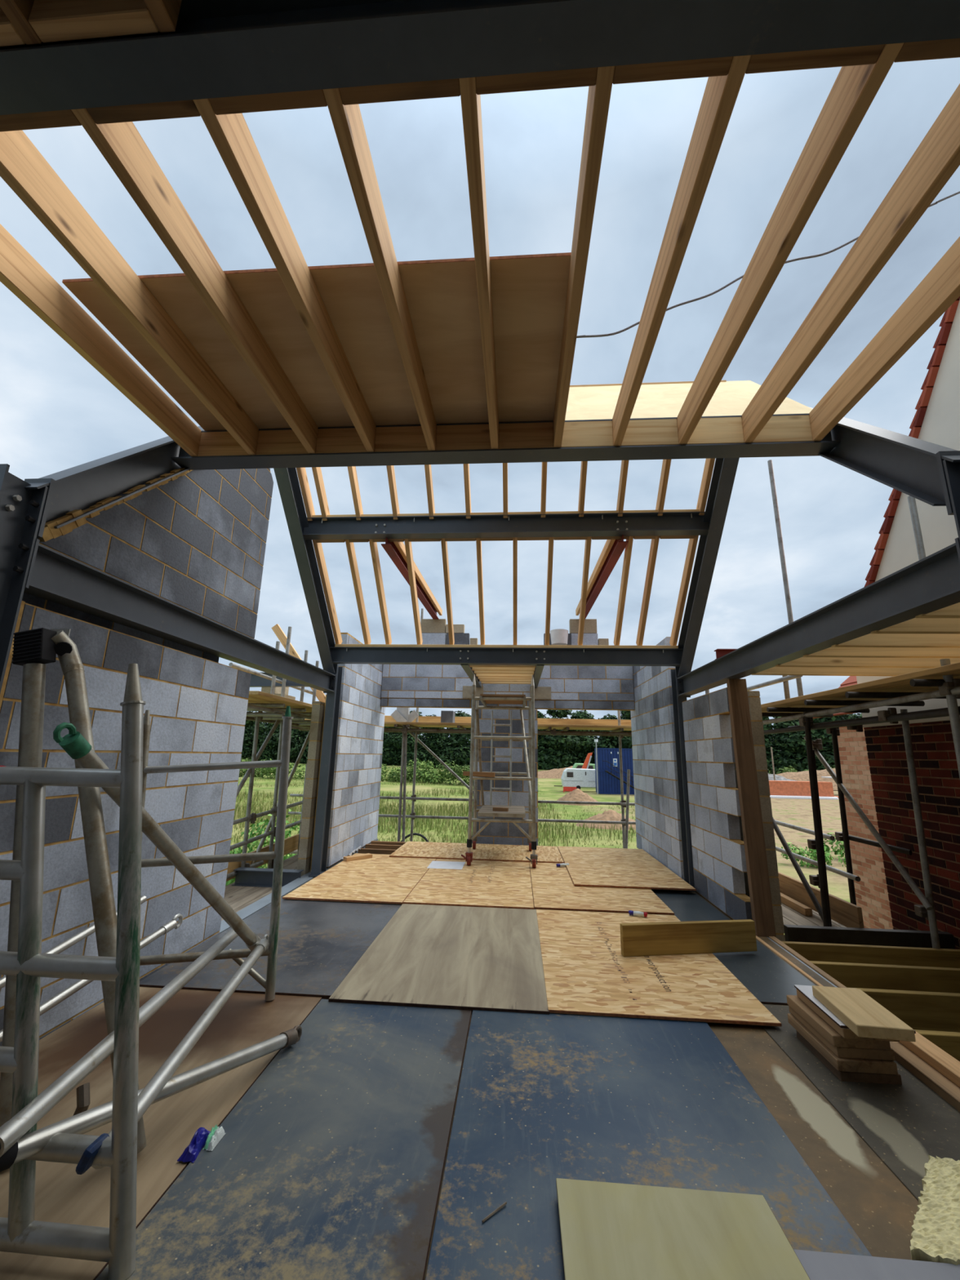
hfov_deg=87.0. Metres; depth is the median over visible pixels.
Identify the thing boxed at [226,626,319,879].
scaffold
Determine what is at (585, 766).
excavator arm
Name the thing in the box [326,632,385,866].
wall
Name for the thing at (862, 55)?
noggin
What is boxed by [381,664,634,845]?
wall
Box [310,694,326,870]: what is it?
strip
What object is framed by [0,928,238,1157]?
brace
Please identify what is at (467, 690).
padstone
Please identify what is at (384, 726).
board
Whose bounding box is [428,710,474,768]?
tree
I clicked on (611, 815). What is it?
soil mound
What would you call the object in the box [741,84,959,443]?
rafter
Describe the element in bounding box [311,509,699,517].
plate
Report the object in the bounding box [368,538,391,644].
rafter
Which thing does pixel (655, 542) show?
rafter
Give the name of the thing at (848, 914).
board
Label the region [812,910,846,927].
board
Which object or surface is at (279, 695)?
concrete block
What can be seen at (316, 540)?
noggin
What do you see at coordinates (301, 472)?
rafter
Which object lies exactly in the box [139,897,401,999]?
board
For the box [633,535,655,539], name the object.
noggin
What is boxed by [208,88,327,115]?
noggin
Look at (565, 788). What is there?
barrier
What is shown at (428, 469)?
rafter
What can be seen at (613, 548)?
steel beam
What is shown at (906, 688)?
board
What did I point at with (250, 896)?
board
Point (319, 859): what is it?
steel column
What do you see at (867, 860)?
brick wall
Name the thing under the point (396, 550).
steel beam
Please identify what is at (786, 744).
tree
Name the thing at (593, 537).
noggin
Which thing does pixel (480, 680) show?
rafter
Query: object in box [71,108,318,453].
rafter
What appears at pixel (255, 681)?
steel beam
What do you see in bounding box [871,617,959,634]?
rafter
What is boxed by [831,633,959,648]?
rafter
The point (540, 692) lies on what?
padstone
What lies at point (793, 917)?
board
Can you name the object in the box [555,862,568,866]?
wrapper
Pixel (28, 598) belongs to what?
flange
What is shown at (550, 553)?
rafter
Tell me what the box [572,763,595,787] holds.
van
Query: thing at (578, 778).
caravan
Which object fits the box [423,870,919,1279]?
floor
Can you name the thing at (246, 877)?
steel beam
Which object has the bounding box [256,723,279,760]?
tree
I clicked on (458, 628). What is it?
concrete block
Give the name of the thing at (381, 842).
rafter
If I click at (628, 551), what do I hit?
rafter
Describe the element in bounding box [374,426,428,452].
noggin
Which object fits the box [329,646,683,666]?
steel beam
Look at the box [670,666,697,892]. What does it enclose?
steel column
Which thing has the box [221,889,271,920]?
board
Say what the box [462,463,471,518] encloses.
rafter
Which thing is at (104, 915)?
outrigger
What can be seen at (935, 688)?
board
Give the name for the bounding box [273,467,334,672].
beam
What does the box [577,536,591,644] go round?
rafter
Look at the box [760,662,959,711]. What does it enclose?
board
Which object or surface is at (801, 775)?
soil mound
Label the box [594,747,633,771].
cabin
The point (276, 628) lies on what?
plank
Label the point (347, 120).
rafter
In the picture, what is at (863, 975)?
rafter
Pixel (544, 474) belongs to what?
rafter
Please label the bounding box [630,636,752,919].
wall
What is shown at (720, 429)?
noggin
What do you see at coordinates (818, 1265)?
board
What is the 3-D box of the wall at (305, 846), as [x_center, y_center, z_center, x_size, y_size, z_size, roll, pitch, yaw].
[-1.972,2.041,7.265,0.100,2.060,2.437,0,-13,4]
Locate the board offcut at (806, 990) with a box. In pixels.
[794,984,915,1033]
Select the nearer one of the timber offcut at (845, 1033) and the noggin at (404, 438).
the timber offcut at (845, 1033)
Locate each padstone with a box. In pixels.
[462,685,483,697]
[529,686,551,698]
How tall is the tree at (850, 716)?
17.378 m
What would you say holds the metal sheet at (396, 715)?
on the board at (384, 725)
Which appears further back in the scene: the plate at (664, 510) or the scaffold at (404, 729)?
the scaffold at (404, 729)
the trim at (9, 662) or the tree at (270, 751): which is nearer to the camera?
the trim at (9, 662)
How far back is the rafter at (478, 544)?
5.75 m
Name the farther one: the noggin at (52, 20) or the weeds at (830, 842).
the weeds at (830, 842)
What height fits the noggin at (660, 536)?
0.098 m
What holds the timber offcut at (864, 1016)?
on the board offcut at (806, 990)
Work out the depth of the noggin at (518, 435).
3.21 m
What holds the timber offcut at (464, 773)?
on the tower at (519, 811)
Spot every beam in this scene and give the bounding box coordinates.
[0,0,959,115]
[23,538,336,693]
[24,426,204,537]
[170,413,839,470]
[219,838,377,933]
[231,866,303,887]
[249,672,306,687]
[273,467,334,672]
[302,511,709,539]
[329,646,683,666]
[381,537,442,619]
[460,664,481,687]
[533,664,544,688]
[575,534,628,619]
[674,457,739,675]
[676,537,959,697]
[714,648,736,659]
[755,935,897,1042]
[783,924,955,949]
[808,406,959,515]
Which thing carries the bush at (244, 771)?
on the ground at (795, 811)
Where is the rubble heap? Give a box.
[768,773,796,781]
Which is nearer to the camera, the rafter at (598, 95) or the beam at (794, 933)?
the rafter at (598, 95)
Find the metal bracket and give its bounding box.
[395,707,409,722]
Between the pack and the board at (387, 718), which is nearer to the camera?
the board at (387, 718)
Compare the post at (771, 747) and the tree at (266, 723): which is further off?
the tree at (266, 723)
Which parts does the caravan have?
door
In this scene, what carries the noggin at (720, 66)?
attached to the steel beam at (216, 48)
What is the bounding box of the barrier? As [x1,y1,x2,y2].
[563,786,576,792]
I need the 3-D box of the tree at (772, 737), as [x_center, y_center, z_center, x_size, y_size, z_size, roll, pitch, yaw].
[74.192,26.687,132.529,12.478,18.440,18.270,0,-13,4]
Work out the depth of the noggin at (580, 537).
5.32 m
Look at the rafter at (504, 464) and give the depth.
5.12 m
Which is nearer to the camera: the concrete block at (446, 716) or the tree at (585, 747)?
the concrete block at (446, 716)
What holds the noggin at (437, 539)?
attached to the rafter at (408, 547)
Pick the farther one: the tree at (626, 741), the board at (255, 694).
the tree at (626, 741)
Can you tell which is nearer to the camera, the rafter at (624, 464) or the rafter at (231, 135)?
the rafter at (231, 135)
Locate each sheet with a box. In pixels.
[0,986,322,1279]
[62,252,571,431]
[282,853,436,904]
[328,903,549,1014]
[389,841,564,863]
[391,710,407,722]
[403,858,533,909]
[408,710,418,722]
[426,861,465,869]
[528,862,674,915]
[536,909,782,1026]
[557,846,696,890]
[564,380,812,420]
[760,1004,959,1199]
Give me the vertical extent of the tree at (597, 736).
15.962 m
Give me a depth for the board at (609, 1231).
1.44 m
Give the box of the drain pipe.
[400,832,428,841]
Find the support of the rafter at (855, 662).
attached to the steel beam at (931, 584)
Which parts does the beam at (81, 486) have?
plate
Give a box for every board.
[95,999,471,1279]
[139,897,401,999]
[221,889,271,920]
[223,860,297,902]
[224,854,297,894]
[226,833,298,881]
[227,867,297,910]
[248,690,312,710]
[248,697,311,712]
[288,848,297,853]
[304,715,471,723]
[384,721,631,728]
[384,724,631,729]
[384,725,631,730]
[386,724,624,728]
[425,1009,871,1279]
[537,718,631,725]
[555,1177,810,1279]
[569,380,726,386]
[653,891,816,1004]
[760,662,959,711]
[761,675,959,712]
[777,871,864,928]
[781,686,938,712]
[781,902,840,927]
[781,905,817,925]
[782,916,795,924]
[793,1248,959,1279]
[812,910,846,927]
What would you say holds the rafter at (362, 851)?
attached to the beam at (243, 913)
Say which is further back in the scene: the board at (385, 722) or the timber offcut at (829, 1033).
the board at (385, 722)
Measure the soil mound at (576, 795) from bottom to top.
1.400 m
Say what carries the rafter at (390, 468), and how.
on the plate at (664, 510)
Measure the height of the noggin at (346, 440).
0.192 m
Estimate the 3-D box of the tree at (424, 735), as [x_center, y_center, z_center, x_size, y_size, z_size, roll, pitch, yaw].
[-14.253,28.565,139.251,12.924,15.860,13.739,0,-13,4]
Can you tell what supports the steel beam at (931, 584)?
attached to the steel column at (952, 469)
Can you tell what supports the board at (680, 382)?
on the beam at (724, 473)
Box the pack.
[768,780,834,796]
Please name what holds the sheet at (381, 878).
on the floor
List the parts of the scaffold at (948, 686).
guard rail, guard rail, guard rail, guard rail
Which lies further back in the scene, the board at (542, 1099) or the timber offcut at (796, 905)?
the timber offcut at (796, 905)
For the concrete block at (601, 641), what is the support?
on the wall at (566, 682)
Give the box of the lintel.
[380,697,635,711]
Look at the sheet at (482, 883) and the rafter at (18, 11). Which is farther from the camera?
the sheet at (482, 883)
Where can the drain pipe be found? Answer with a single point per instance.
(415, 833)
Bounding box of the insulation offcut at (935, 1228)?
[910,1155,959,1265]
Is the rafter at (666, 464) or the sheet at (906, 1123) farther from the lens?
the rafter at (666, 464)
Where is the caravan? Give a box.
[554,768,595,789]
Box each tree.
[240,711,267,760]
[249,722,275,759]
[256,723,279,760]
[275,725,308,763]
[297,738,309,764]
[299,730,309,759]
[382,726,401,765]
[391,710,435,766]
[417,714,448,751]
[420,727,457,768]
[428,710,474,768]
[537,709,585,769]
[537,711,565,769]
[564,710,599,767]
[590,713,618,764]
[591,718,603,761]
[611,710,632,748]
[620,710,631,731]
[762,716,779,749]
[762,716,801,773]
[764,716,821,773]
[787,714,848,769]
[815,713,855,770]
[847,713,862,718]
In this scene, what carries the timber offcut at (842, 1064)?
on the timber offcut at (842, 1076)
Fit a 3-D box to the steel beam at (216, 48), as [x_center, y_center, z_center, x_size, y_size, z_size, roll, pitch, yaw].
[-0.038,-1.719,1.401,4.900,0.203,0.134,0,-13,4]
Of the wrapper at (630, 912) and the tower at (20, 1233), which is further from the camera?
the wrapper at (630, 912)
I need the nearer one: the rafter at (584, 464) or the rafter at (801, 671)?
the rafter at (801, 671)
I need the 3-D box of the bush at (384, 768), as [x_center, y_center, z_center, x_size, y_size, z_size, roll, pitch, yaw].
[-14.593,19.212,72.791,8.364,3.878,4.229,7,-14,-23]
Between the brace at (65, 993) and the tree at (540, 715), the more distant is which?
the tree at (540, 715)
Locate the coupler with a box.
[73,1082,90,1115]
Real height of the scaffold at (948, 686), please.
7.894 m
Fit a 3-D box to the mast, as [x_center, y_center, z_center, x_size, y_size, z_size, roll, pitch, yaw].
[13.012,14.112,56.279,0.400,6.000,0.400,0,-13,4]
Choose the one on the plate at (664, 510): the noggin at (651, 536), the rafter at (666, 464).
the rafter at (666, 464)
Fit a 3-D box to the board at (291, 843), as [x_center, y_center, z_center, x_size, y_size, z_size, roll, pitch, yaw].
[-2.795,2.796,6.562,0.038,0.210,4.800,0,-12,4]
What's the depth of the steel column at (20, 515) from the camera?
2.31 m
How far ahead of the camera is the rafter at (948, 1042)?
2.74 m
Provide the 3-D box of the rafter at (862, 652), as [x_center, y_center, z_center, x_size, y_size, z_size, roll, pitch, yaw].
[3.863,0.024,3.420,3.210,0.200,0.047,0,-13,4]
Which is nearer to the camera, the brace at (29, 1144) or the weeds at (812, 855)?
the brace at (29, 1144)
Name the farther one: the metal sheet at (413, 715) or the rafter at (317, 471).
the metal sheet at (413, 715)
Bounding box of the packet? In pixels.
[177,1124,225,1163]
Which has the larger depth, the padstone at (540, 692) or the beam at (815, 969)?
the padstone at (540, 692)
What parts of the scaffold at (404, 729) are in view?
guard rail, guard rail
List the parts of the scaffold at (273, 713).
guard rail, guard rail, guard rail, guard rail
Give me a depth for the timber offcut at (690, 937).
3.61 m
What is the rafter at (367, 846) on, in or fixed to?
attached to the beam at (243, 913)
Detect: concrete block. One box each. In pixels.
[261,687,288,694]
[274,693,295,700]
[421,618,446,633]
[422,632,446,644]
[440,711,455,722]
[445,624,464,633]
[445,633,469,644]
[469,638,477,644]
[543,633,570,644]
[568,618,596,633]
[570,633,598,644]
[597,638,608,644]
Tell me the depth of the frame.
2.97 m
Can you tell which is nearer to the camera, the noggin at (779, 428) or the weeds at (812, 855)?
the noggin at (779, 428)
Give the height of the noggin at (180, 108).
0.192 m
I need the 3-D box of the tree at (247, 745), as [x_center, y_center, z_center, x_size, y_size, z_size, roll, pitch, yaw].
[-61.794,26.881,135.633,16.594,15.531,12.061,0,-13,4]
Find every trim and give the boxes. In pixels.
[0,600,25,709]
[38,467,191,542]
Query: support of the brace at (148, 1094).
attached to the frame
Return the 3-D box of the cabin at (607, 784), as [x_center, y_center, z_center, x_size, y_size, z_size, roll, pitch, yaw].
[15.873,16.067,57.078,5.200,2.460,2.560,0,-13,4]
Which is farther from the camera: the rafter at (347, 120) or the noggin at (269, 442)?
the noggin at (269, 442)
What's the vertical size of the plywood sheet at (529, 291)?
0.018 m
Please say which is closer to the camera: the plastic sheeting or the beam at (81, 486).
the beam at (81, 486)
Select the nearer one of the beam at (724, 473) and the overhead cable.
the beam at (724, 473)
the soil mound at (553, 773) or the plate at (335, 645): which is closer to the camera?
the plate at (335, 645)
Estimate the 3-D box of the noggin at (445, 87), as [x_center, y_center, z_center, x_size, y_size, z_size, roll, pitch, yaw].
[-0.234,-1.705,1.508,0.356,0.192,0.045,0,-13,4]
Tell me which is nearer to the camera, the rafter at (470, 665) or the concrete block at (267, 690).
the rafter at (470, 665)
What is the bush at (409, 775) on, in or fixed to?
on the ground at (795, 811)
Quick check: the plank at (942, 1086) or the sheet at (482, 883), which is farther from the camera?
the sheet at (482, 883)
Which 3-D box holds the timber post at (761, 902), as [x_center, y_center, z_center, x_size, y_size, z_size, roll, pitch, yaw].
[2.324,1.382,4.355,0.150,2.105,0.060,-1,-13,4]
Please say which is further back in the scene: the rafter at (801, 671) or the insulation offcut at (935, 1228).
the rafter at (801, 671)
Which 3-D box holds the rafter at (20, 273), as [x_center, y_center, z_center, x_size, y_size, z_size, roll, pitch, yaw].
[-1.962,-1.514,2.503,0.047,0.195,1.817,0,-13,4]
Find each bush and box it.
[239,756,270,777]
[257,758,305,779]
[380,764,400,782]
[387,763,427,782]
[406,758,450,784]
[440,761,470,785]
[775,765,808,774]
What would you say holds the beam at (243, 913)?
on the wall
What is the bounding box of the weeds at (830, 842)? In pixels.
[822,832,844,854]
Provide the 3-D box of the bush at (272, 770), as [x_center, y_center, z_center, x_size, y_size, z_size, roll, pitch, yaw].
[-28.560,19.210,73.817,8.364,3.683,4.229,3,-13,-6]
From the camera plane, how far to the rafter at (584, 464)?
5.07 m
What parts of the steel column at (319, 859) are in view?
plate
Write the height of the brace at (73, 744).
1.229 m
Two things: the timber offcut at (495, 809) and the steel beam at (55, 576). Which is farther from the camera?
the timber offcut at (495, 809)
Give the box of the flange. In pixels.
[22,592,218,662]
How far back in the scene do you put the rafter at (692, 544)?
5.59 m
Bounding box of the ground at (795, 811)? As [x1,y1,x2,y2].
[225,759,850,934]
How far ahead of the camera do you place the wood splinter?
1.54 m
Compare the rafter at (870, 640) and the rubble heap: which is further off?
the rubble heap
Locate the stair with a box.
[603,760,634,788]
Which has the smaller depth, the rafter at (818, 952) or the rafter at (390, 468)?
the rafter at (818, 952)
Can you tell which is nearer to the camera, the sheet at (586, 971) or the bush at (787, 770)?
the sheet at (586, 971)
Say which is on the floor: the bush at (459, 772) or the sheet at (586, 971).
the sheet at (586, 971)
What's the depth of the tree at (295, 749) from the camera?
127.72 m
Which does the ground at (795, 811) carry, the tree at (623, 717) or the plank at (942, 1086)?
the tree at (623, 717)
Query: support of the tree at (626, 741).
on the ground at (795, 811)
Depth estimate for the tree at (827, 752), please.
114.57 m
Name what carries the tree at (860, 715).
on the ground at (795, 811)
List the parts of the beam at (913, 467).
plate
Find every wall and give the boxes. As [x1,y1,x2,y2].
[0,468,273,1046]
[297,701,324,876]
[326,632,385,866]
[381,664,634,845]
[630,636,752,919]
[728,690,785,941]
[813,675,893,928]
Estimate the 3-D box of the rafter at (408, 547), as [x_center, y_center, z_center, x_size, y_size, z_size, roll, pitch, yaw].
[-0.768,-0.547,5.881,0.047,1.094,1.094,0,-13,4]
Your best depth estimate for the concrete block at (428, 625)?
8.67 m
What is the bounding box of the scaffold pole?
[0,627,57,1126]
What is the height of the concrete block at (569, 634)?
0.215 m
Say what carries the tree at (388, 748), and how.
on the ground at (795, 811)
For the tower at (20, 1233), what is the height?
1.657 m
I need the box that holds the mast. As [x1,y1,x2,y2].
[594,739,598,794]
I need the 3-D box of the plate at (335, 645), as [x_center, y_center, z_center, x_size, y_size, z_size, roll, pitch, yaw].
[0.270,0.086,6.117,4.120,0.036,0.100,0,-13,4]
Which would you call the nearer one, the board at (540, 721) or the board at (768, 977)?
the board at (768, 977)
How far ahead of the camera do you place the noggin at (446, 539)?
5.40 m
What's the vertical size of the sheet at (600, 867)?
0.018 m
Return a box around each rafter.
[0,0,41,44]
[0,130,258,455]
[0,223,201,456]
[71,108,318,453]
[143,0,182,32]
[192,98,376,452]
[296,467,315,520]
[311,466,329,520]
[311,539,342,644]
[322,88,436,450]
[345,539,371,644]
[347,466,363,519]
[357,848,562,864]
[364,844,402,849]
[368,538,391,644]
[370,840,559,850]
[386,465,399,519]
[404,538,422,644]
[424,464,435,519]
[440,537,454,644]
[458,76,498,448]
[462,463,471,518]
[469,664,536,667]
[471,666,534,671]
[474,670,533,674]
[475,537,484,644]
[475,673,533,676]
[477,676,532,679]
[479,679,531,681]
[480,681,531,684]
[502,462,507,518]
[512,537,517,644]
[540,462,546,517]
[544,537,553,644]
[553,66,614,447]
[577,461,587,516]
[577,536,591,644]
[612,54,751,446]
[613,536,633,645]
[616,460,628,516]
[635,535,659,645]
[655,459,671,515]
[669,535,698,645]
[676,42,904,444]
[696,457,715,515]
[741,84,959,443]
[751,666,932,675]
[775,657,959,667]
[781,941,959,968]
[803,646,959,657]
[808,236,959,441]
[809,960,959,993]
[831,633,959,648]
[848,987,959,1032]
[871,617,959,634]
[913,1029,959,1061]
[915,602,959,617]
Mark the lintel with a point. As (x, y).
(385, 702)
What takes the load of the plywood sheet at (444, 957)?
on the floor
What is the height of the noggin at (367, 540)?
0.098 m
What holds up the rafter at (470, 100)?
on the steel beam at (826, 445)
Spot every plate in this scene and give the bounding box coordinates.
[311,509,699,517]
[334,644,678,648]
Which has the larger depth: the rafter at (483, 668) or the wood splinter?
the rafter at (483, 668)
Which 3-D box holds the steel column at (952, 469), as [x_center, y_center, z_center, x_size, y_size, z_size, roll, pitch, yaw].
[2.084,0.523,1.834,0.164,2.750,0.260,0,-13,4]
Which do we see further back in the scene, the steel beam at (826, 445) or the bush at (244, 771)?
the bush at (244, 771)
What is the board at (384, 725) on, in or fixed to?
on the scaffold at (404, 729)
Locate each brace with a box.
[0,895,146,989]
[0,913,182,1042]
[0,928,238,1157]
[0,1024,302,1172]
[53,722,261,951]
[91,933,269,1168]
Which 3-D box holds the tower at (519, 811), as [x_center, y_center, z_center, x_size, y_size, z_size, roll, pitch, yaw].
[0.297,1.746,7.015,0.951,2.395,1.146,0,-13,4]
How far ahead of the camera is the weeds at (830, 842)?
23.75 m
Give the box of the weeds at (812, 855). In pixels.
[780,842,846,867]
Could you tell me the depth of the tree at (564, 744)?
117.95 m
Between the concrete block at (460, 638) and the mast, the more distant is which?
the mast
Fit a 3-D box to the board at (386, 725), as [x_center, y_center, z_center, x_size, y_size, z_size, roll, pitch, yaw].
[0.273,1.531,9.028,7.600,0.038,0.217,0,-13,4]
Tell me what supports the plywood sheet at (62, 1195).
on the floor
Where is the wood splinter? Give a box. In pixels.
[481,1201,506,1222]
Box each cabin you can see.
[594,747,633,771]
[595,769,634,794]
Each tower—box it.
[0,663,146,1279]
[461,674,537,867]
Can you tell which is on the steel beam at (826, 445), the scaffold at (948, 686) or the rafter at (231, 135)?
the rafter at (231, 135)
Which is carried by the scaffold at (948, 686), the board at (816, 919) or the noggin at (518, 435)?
the board at (816, 919)
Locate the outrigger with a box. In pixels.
[50,628,146,1153]
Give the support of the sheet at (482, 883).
on the floor
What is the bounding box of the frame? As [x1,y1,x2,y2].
[139,706,293,1000]
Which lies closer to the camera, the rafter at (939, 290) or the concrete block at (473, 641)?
the rafter at (939, 290)
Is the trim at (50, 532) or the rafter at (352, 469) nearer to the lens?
the trim at (50, 532)
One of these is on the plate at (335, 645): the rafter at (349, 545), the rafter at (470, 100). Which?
the rafter at (349, 545)
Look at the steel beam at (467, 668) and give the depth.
6.91 m
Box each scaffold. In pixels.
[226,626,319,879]
[288,608,635,848]
[705,459,959,949]
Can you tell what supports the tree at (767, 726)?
on the ground at (795, 811)
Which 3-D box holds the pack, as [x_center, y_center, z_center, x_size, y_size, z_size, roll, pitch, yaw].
[35.604,17.472,58.146,9.000,2.400,1.200,0,-13,4]
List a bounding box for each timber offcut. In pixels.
[342,853,372,861]
[462,771,495,777]
[493,807,508,811]
[619,919,757,956]
[780,892,813,915]
[786,995,890,1049]
[787,1013,897,1075]
[788,1005,894,1061]
[795,988,899,1041]
[795,1030,902,1084]
[812,985,915,1041]
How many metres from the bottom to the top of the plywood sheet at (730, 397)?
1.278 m
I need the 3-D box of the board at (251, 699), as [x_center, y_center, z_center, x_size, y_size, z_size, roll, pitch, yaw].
[-2.453,1.008,7.255,0.217,0.038,4.200,0,-13,4]
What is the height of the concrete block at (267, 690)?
0.215 m
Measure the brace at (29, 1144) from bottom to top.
0.380 m
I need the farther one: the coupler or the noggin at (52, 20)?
the coupler
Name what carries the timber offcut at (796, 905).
on the board at (816, 919)
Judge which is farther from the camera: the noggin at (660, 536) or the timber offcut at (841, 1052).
the noggin at (660, 536)
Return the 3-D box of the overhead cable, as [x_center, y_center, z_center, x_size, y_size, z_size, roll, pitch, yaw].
[6.124,-8.897,10.879,17.514,6.038,0.275,0,-13,3]
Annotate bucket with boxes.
[550,628,568,644]
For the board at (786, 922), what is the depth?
4.80 m
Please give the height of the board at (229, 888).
0.038 m
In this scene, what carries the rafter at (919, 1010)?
attached to the beam at (815, 969)
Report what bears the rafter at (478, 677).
attached to the steel beam at (467, 668)
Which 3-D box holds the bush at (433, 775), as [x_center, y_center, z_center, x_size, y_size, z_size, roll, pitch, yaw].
[-7.139,18.647,70.100,6.748,4.496,5.083,-1,-13,8]
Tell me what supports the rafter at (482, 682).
attached to the steel beam at (467, 668)
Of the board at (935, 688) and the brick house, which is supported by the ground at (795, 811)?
the brick house
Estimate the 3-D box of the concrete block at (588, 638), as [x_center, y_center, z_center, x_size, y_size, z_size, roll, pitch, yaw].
[1.747,0.007,8.478,0.440,0.215,0.110,0,-13,4]
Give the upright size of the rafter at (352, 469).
0.884 m
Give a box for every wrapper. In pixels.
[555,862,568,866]
[628,910,648,916]
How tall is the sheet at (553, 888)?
0.018 m
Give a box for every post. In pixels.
[726,678,776,937]
[770,746,775,780]
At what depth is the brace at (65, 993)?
2.33 m
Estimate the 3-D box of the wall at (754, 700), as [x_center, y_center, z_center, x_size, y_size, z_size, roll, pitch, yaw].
[2.698,2.012,6.296,0.100,2.305,3.657,0,-13,4]
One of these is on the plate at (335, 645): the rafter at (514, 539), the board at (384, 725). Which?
the rafter at (514, 539)
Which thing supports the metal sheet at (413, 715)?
on the board at (384, 725)
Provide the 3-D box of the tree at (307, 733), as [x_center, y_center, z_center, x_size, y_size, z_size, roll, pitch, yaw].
[-45.069,28.236,140.726,14.046,15.910,13.601,0,-13,4]
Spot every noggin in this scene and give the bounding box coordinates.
[0,7,25,46]
[0,109,81,132]
[28,0,158,42]
[86,99,200,124]
[197,431,248,456]
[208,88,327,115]
[255,429,308,454]
[315,427,367,453]
[315,539,345,542]
[338,78,460,105]
[348,538,368,542]
[372,538,404,542]
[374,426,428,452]
[408,537,440,542]
[435,423,491,450]
[444,537,475,541]
[475,66,597,94]
[480,537,512,541]
[498,422,553,448]
[517,537,549,540]
[553,536,587,540]
[560,420,613,447]
[591,536,629,539]
[612,56,733,84]
[621,418,679,445]
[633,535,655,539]
[659,535,694,538]
[687,417,744,444]
[745,44,885,74]
[752,414,812,442]
[893,38,959,62]
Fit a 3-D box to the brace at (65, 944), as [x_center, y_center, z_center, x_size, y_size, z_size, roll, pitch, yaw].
[-1.968,1.453,2.436,0.040,0.188,0.906,0,-13,6]
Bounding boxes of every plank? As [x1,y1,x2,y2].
[271,623,325,702]
[889,1041,959,1111]
[899,1031,959,1087]
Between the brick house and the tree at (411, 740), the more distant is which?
the tree at (411, 740)
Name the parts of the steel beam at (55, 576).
plate, plate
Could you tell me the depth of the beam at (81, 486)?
2.83 m
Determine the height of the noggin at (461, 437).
0.192 m
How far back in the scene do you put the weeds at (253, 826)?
16.66 m
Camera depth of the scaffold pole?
1.99 m
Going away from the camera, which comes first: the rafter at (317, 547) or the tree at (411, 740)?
the rafter at (317, 547)
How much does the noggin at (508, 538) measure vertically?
0.098 m
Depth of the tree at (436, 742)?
120.62 m
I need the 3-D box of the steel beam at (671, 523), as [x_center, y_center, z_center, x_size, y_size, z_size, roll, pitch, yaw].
[0.213,-1.196,5.299,4.240,0.205,0.130,0,-13,4]
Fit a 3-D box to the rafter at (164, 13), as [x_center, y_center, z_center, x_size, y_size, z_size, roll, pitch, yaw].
[-0.933,-2.012,0.225,0.047,0.195,2.405,0,-13,4]
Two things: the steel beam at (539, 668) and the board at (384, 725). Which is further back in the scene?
the board at (384, 725)
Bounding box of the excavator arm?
[581,752,592,768]
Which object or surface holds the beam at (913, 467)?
attached to the steel column at (952, 469)
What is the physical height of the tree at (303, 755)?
13.894 m
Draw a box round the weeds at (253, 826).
[225,808,301,885]
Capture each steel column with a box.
[0,463,48,693]
[308,663,342,876]
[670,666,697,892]
[942,459,959,542]
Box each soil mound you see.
[537,765,573,778]
[556,788,598,805]
[575,809,635,830]
[776,768,837,790]
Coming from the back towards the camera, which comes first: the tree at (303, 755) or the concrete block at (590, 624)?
the tree at (303, 755)
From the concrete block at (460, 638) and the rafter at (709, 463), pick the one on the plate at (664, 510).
the rafter at (709, 463)
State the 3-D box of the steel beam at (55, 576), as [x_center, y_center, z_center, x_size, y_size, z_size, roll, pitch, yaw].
[-2.007,0.090,4.311,0.140,0.240,4.028,0,-13,4]
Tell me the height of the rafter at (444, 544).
1.094 m
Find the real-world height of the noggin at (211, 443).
0.192 m
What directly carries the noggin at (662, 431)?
attached to the steel beam at (826, 445)
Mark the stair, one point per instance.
(607, 771)
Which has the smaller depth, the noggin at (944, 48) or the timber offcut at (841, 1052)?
the noggin at (944, 48)
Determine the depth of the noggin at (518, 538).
5.34 m
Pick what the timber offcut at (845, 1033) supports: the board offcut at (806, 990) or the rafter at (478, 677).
the board offcut at (806, 990)
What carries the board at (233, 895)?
on the scaffold at (273, 713)
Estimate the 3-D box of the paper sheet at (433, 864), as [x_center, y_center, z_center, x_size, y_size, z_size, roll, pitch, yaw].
[-0.413,2.790,6.267,0.425,0.002,0.430,0,-13,4]
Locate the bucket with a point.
(558, 637)
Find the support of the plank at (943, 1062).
on the plank at (942, 1086)
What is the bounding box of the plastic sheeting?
[769,795,838,799]
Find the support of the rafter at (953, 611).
attached to the steel beam at (931, 584)
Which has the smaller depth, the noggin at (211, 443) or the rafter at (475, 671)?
the noggin at (211, 443)
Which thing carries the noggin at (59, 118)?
attached to the steel beam at (216, 48)
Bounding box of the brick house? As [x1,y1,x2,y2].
[856,296,959,949]
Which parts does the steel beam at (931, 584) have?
plate, plate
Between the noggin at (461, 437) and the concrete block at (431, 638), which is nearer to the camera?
the noggin at (461, 437)
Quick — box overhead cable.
[576,191,959,337]
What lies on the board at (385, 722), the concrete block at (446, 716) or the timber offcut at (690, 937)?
the concrete block at (446, 716)
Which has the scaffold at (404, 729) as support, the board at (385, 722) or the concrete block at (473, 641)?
the board at (385, 722)
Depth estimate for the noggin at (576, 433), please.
3.18 m

